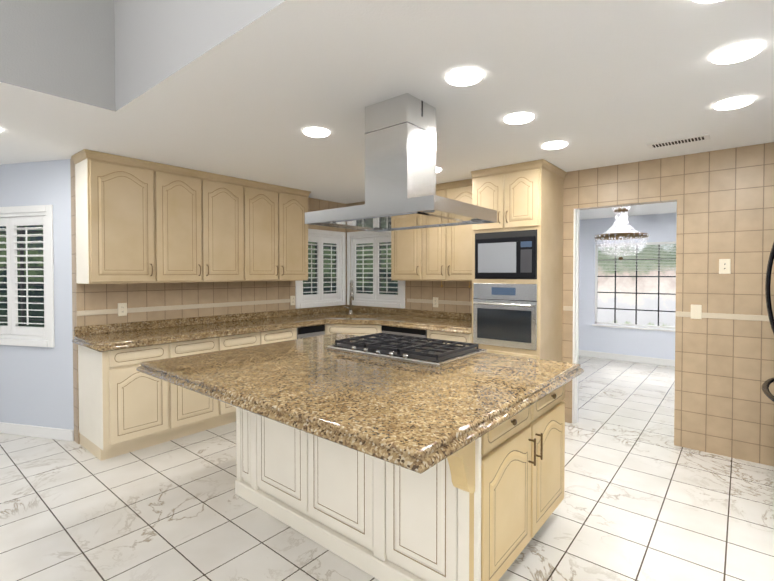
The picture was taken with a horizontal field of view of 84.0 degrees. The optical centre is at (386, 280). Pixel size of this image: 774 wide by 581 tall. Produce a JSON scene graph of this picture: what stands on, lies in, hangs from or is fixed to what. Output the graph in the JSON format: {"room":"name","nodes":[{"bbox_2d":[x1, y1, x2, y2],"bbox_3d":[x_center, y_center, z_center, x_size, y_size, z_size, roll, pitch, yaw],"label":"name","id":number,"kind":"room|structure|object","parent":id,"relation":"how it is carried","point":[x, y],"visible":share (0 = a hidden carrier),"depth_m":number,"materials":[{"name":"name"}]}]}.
{"room":"kitchen","nodes":[
{"label":"kitchen","id":0,"kind":"room"},
{"bbox_2d":[0,159,73,429],"bbox_3d":[-3.961,0.167,4.061,2.620,2.420,0.120,0,1,14],"label":"wall","id":1,"kind":"structure","parent":0,"point":[36,386],"depth_m":3.76,"materials":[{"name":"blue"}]},
{"bbox_2d":[0,205,54,346],"bbox_3d":[-3.790,-0.042,3.996,1.876,1.236,0.138,0,1,14],"label":"window shutter","id":2,"kind":"object","parent":1,"relation":"attached to","point":[21,217],"visible":0.9,"depth_m":3.82,"materials":[{"name":"white wood"}]},
{"bbox_2d":[0,422,73,440],"bbox_3d":[-3.977,1.330,4.016,2.620,0.095,0.014,0,1,14],"label":"baseboard","id":3,"kind":"structure","parent":1,"relation":"attached to","point":[40,431],"depth_m":3.79,"materials":[{"name":"white wood"}]},
{"bbox_2d":[70,158,345,443],"bbox_3d":[-1.638,0.152,4.881,0.120,2.420,3.190,1,1,40],"label":"wall","id":4,"kind":"structure","parent":0,"point":[85,297],"depth_m":4.16,"materials":[{"name":"beige tile"}]},
{"bbox_2d":[71,149,158,283],"bbox_3d":[-2.319,-0.505,3.688,0.333,1.056,0.501,1,1,40],"label":"upper cabinet","id":5,"kind":"object","parent":4,"relation":"attached to","point":[140,221],"depth_m":3.55,"materials":[{"name":"beige wood"}]},
{"bbox_2d":[118,303,126,315],"bbox_3d":[-2.385,0.262,3.878,0.011,0.116,0.072,1,1,40],"label":"outlet","id":6,"kind":"object","parent":4,"relation":"attached to","point":[122,307],"depth_m":3.87,"materials":[{"name":"beige plastic"}]},
{"bbox_2d":[159,163,246,282],"bbox_3d":[-1.881,-0.514,4.217,0.333,1.056,0.872,1,1,40],"label":"upper cabinet","id":7,"kind":"object","parent":4,"relation":"attached to","point":[203,215],"depth_m":4.10,"materials":[{"name":"beige wood"}]},
{"bbox_2d":[74,306,339,335],"bbox_3d":[-1.590,0.405,4.830,0.019,0.078,3.207,1,1,40],"label":"backsplash","id":8,"kind":"structure","parent":4,"relation":"attached to","point":[91,330],"depth_m":4.33,"materials":[{"name":"brown stone"}]},
{"bbox_2d":[247,180,310,280],"bbox_3d":[-1.328,-0.526,4.884,0.333,1.056,0.861,1,1,40],"label":"upper cabinet","id":9,"kind":"object","parent":4,"relation":"attached to","point":[277,230],"depth_m":4.76,"materials":[{"name":"beige wood"}]},
{"bbox_2d":[290,296,294,304],"bbox_3d":[-1.169,0.247,5.345,0.011,0.116,0.072,1,1,40],"label":"outlet","id":10,"kind":"object","parent":4,"relation":"attached to","point":[292,298],"depth_m":5.34,"materials":[{"name":"beige plastic"}]},
{"bbox_2d":[295,229,345,308],"bbox_3d":[-0.901,-0.162,5.735,0.138,1.016,0.871,1,1,40],"label":"window shutter","id":11,"kind":"object","parent":4,"relation":"attached to","point":[318,298],"visible":0.88,"depth_m":5.76,"materials":[{"name":"painted wood"},{"name":"glass"}]},
{"bbox_2d":[0,356,773,580],"bbox_3d":[-0.473,1.403,4.255,11.500,0.060,11.220,1,1,40],"label":"floor","id":12,"kind":"structure","parent":0,"point":[645,498],"depth_m":2.59,"materials":[{"name":"tile"}]},
{"bbox_2d":[80,348,223,459],"bbox_3d":[-2.059,0.944,3.814,0.604,0.875,0.890,1,1,40],"label":"base cabinet","id":13,"kind":"object","parent":12,"relation":"on","point":[125,406],"depth_m":3.46,"materials":[{"name":"beige wood"}]},
{"bbox_2d":[72,312,471,367],"bbox_3d":[-0.718,0.485,4.098,2.298,0.058,3.224,1,1,40],"label":"countertop","id":14,"kind":"structure","parent":13,"relation":"on","point":[149,344],"depth_m":4.25,"materials":[{"name":"brown stone"}]},
{"bbox_2d":[340,280,359,315],"bbox_3d":[-0.467,0.209,5.486,0.240,0.446,0.178,1,1,40],"label":"faucet","id":15,"kind":"object","parent":14,"relation":"on","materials":[{"name":"silver metal"}]},
{"bbox_2d":[340,316,367,319],"bbox_3d":[-0.411,0.579,5.241,0.640,0.196,0.554,1,1,40],"label":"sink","id":16,"kind":"object","parent":14,"relation":"in","point":[341,317],"depth_m":5.20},
{"bbox_2d":[382,326,426,340],"bbox_3d":[0.163,0.880,4.661,0.600,0.763,0.069,1,1,40],"label":"dishwasher","id":17,"kind":"object","parent":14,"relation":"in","point":[416,331],"depth_m":4.61,"materials":[{"name":"silver metal"}]},
{"bbox_2d":[224,403,235,424],"bbox_3d":[-1.490,0.932,4.501,0.604,0.875,0.893,1,1,40],"label":"base cabinet","id":18,"kind":"object","parent":12,"relation":"on","point":[229,411],"depth_m":4.10,"materials":[{"name":"beige wood"}]},
{"bbox_2d":[235,385,564,580],"bbox_3d":[0.033,0.972,2.646,1.788,0.857,1.111,1,1,40],"label":"kitchen island","id":19,"kind":"object","parent":12,"relation":"on","point":[471,517],"depth_m":2.05,"materials":[{"name":"beige wood"}]},
{"bbox_2d":[136,333,583,476],"bbox_3d":[-0.169,0.512,2.526,2.060,0.058,1.644,1,1,40],"label":"island countertop","id":20,"kind":"structure","parent":19,"relation":"on","point":[413,407],"depth_m":2.02,"materials":[{"name":"brown stone"}]},
{"bbox_2d":[327,333,486,367],"bbox_3d":[0.120,0.446,2.902,0.920,0.064,0.580,1,1,40],"label":"cooktop","id":21,"kind":"object","parent":20,"relation":"in","point":[433,354],"depth_m":2.75,"materials":[{"name":"black metal"}]},
{"bbox_2d":[444,336,471,345],"bbox_3d":[0.795,0.931,4.546,0.507,0.875,0.614,1,1,40],"label":"base cabinet","id":22,"kind":"object","parent":12,"relation":"on","point":[468,339],"depth_m":4.19,"materials":[{"name":"beige wood"}]},
{"bbox_2d":[471,159,566,361],"bbox_3d":[1.247,0.168,4.115,0.690,2.416,0.680,1,1,40],"label":"tall cabinet","id":23,"kind":"object","parent":12,"relation":"on","point":[517,278],"visible":0.81,"depth_m":3.89,"materials":[{"name":"beige wood"}]},
{"bbox_2d":[473,283,537,350],"bbox_3d":[1.141,0.314,4.013,0.610,0.577,0.383,1,1,40],"label":"oven","id":24,"kind":"object","parent":23,"relation":"in","point":[505,315],"depth_m":3.89,"materials":[{"name":"silver metal"}]},
{"bbox_2d":[475,229,536,278],"bbox_3d":[1.160,-0.232,4.027,0.600,0.433,0.323,1,1,40],"label":"microwave","id":25,"kind":"object","parent":23,"relation":"in","point":[499,253],"depth_m":3.89,"materials":[{"name":"black metal"}]},
{"bbox_2d":[762,242,773,401],"bbox_3d":[2.753,0.503,2.520,0.838,1.800,0.910,1,1,40],"label":"refrigerator","id":26,"kind":"object","parent":12,"relation":"on","point":[765,388],"visible":1,"depth_m":2.72,"materials":[{"name":"black metal"}]},
{"bbox_2d":[0,0,773,203],"bbox_3d":[-1.651,-1.707,2.488,8.067,1.380,7.080,1,1,40],"label":"ceiling","id":27,"kind":"structure","parent":0,"point":[252,90],"depth_m":2.32,"materials":[{"name":"white paint"}]},
{"bbox_2d":[304,128,329,136],"bbox_3d":[-0.484,-1.018,2.962,0.175,0.013,0.175,1,1,31],"label":"recessed light","id":28,"kind":"object","parent":27,"relation":"in","point":[312,132],"depth_m":2.94,"materials":[{"name":"white"}]},
{"bbox_2d":[305,93,496,231],"bbox_3d":[0.075,-0.682,2.608,0.950,0.667,0.680,1,1,40],"label":"range hood","id":29,"kind":"object","parent":27,"relation":"attached to","point":[400,162],"visible":1,"depth_m":2.42,"materials":[{"name":"silver metal"}]},
{"bbox_2d":[446,68,481,85],"bbox_3d":[0.382,-1.004,2.127,0.175,0.013,0.175,1,1,34],"label":"recessed light","id":30,"kind":"object","parent":27,"relation":"in","point":[463,76],"depth_m":2.11,"materials":[{"name":"white"}]},
{"bbox_2d":[504,113,533,123],"bbox_3d":[0.826,-1.014,2.694,0.175,0.013,0.175,1,1,34],"label":"recessed light","id":31,"kind":"object","parent":27,"relation":"in","point":[517,118],"depth_m":2.67,"materials":[{"name":"white"}]},
{"bbox_2d":[542,141,566,149],"bbox_3d":[1.270,-1.023,3.261,0.175,0.013,0.175,1,1,31],"label":"recessed light","id":32,"kind":"object","parent":27,"relation":"in","point":[557,144],"depth_m":3.24,"materials":[{"name":"white"}]},
{"bbox_2d":[647,134,709,148],"bbox_3d":[2.145,-1.023,3.172,0.380,0.009,0.130,1,1,40],"label":"ceiling vent","id":33,"kind":"object","parent":27,"relation":"in","point":[680,141],"visible":1,"depth_m":3.15,"materials":[{"name":"white metal"}]},
{"bbox_2d":[693,0,720,2],"bbox_3d":[1.131,-0.992,1.448,0.175,0.013,0.175,1,1,34],"label":"recessed light","id":34,"kind":"object","parent":27,"relation":"in","point":[699,1],"depth_m":1.52,"materials":[{"name":"white"}]},
{"bbox_2d":[714,96,753,109],"bbox_3d":[1.978,-1.009,2.454,0.175,0.013,0.175,1,1,31],"label":"recessed light","id":35,"kind":"object","parent":27,"relation":"in","point":[737,102],"depth_m":2.44,"materials":[{"name":"white"}]},
{"bbox_2d":[712,42,762,63],"bbox_3d":[1.540,-1.000,1.895,0.175,0.013,0.175,1,1,31],"label":"recessed light","id":36,"kind":"object","parent":27,"relation":"in","point":[726,55],"depth_m":1.88,"materials":[{"name":"white"}]},
{"bbox_2d":[346,142,773,465],"bbox_3d":[1.523,0.161,4.410,5.590,2.420,0.120,1,1,40],"label":"wall","id":37,"kind":"structure","parent":0,"point":[724,368],"depth_m":3.44,"materials":[{"name":"beige tile"}]},
{"bbox_2d":[347,231,404,308],"bbox_3d":[-0.134,-0.163,5.754,1.021,1.016,0.138,1,1,40],"label":"window shutter","id":38,"kind":"object","parent":37,"relation":"attached to","point":[376,298],"visible":0.79,"depth_m":5.76,"materials":[{"name":"painted wood"},{"name":"glass"}]},
{"bbox_2d":[360,306,471,319],"bbox_3d":[0.312,0.396,5.324,2.279,0.078,0.019,1,1,40],"label":"backsplash","id":39,"kind":"structure","parent":37,"relation":"attached to","point":[395,311],"depth_m":5.25,"materials":[{"name":"brown stone"}]},
{"bbox_2d":[77,299,768,320],"bbox_3d":[0.128,0.281,3.419,4.471,0.043,3.191,1,1,40],"label":"tile border","id":40,"kind":"object","parent":37,"relation":"attached to","point":[565,308],"depth_m":4.11,"materials":[{"name":"beige tile"}]},
{"bbox_2d":[391,179,471,287],"bbox_3d":[0.593,-0.486,4.851,1.260,1.134,0.365,1,1,40],"label":"upper cabinet","id":41,"kind":"object","parent":37,"relation":"attached to","point":[441,254],"visible":0.58,"depth_m":4.69,"materials":[{"name":"beige wood"}]},
{"bbox_2d":[433,297,437,306],"bbox_3d":[0.577,0.258,5.111,0.072,0.116,0.011,1,1,40],"label":"outlet","id":42,"kind":"object","parent":37,"relation":"attached to","point":[435,300],"depth_m":5.11,"materials":[{"name":"beige plastic"}]},
{"bbox_2d":[572,209,579,423],"bbox_3d":[1.831,0.345,4.158,0.030,2.060,0.124,1,1,40],"label":"door frame","id":43,"kind":"structure","parent":37,"relation":"attached to","point":[575,311],"depth_m":4.13,"materials":[{"name":"white"}]},
{"bbox_2d":[691,305,701,318],"bbox_3d":[2.515,0.255,3.500,0.072,0.116,0.016,1,1,40],"label":"outlet","id":44,"kind":"object","parent":37,"relation":"attached to","point":[696,310],"depth_m":3.50,"materials":[{"name":"beige plastic"}]},
{"bbox_2d":[719,259,730,273],"bbox_3d":[2.656,-0.112,3.381,0.072,0.116,0.010,1,1,40],"label":"outlet","id":45,"kind":"object","parent":37,"relation":"attached to","point":[724,268],"depth_m":3.38,"materials":[{"name":"beige plastic"}]},
{"bbox_2d":[579,213,676,359],"bbox_3d":[4.571,0.142,6.637,4.800,2.380,0.120,1,1,40],"label":"wall","id":46,"kind":"structure","parent":0,"point":[649,343],"depth_m":7.19,"materials":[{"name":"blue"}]},
{"bbox_2d":[579,350,674,366],"bbox_3d":[4.528,1.283,6.604,4.560,0.100,0.015,1,1,40],"label":"baseboard","id":47,"kind":"structure","parent":46,"relation":"attached to","point":[650,360],"depth_m":7.05,"materials":[{"name":"white wood"}]},
{"bbox_2d":[592,241,675,331],"bbox_3d":[4.181,0.087,6.918,1.600,1.400,0.125,1,1,40],"label":"window","id":48,"kind":"structure","parent":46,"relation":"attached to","point":[638,326],"depth_m":7.04,"materials":[{"name":"white glass"}]},
{"bbox_2d":[580,201,676,219],"bbox_3d":[3.442,-1.074,5.253,4.800,0.100,3.660,1,1,40],"label":"ceiling","id":49,"kind":"structure","parent":0,"point":[650,209],"depth_m":6.51,"materials":[{"name":"white paint"}]},
{"bbox_2d":[594,206,649,261],"bbox_3d":[3.048,-0.625,5.601,0.660,0.810,0.656,1,1,40],"label":"dining chandelier","id":50,"kind":"object","parent":49,"relation":"hanging from","point":[618,236],"visible":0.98,"depth_m":5.53,"materials":[{"name":"clear glass"}]},
{"label":"outside","id":51,"kind":"structure","parent":0,"visible":0},
{"bbox_2d":[0,225,43,326],"bbox_3d":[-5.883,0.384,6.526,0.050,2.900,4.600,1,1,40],"label":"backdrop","id":52,"kind":"structure","parent":51,"point":[31,279],"depth_m":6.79,"materials":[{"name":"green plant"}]},
{"bbox_2d":[303,242,314,294],"bbox_3d":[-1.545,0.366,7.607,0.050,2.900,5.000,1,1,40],"label":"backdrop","id":53,"kind":"structure","parent":51,"point":[309,275],"depth_m":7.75,"materials":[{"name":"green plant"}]},
{"bbox_2d":[323,242,397,294],"bbox_3d":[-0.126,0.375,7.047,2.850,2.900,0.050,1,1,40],"label":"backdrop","id":54,"kind":"structure","parent":51,"point":[361,271],"depth_m":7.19,"materials":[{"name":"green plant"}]},
{"bbox_2d":[597,244,675,326],"bbox_3d":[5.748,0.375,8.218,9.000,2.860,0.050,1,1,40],"label":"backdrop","id":55,"kind":"structure","parent":51,"point":[644,301],"depth_m":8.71,"materials":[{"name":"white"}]}
]}

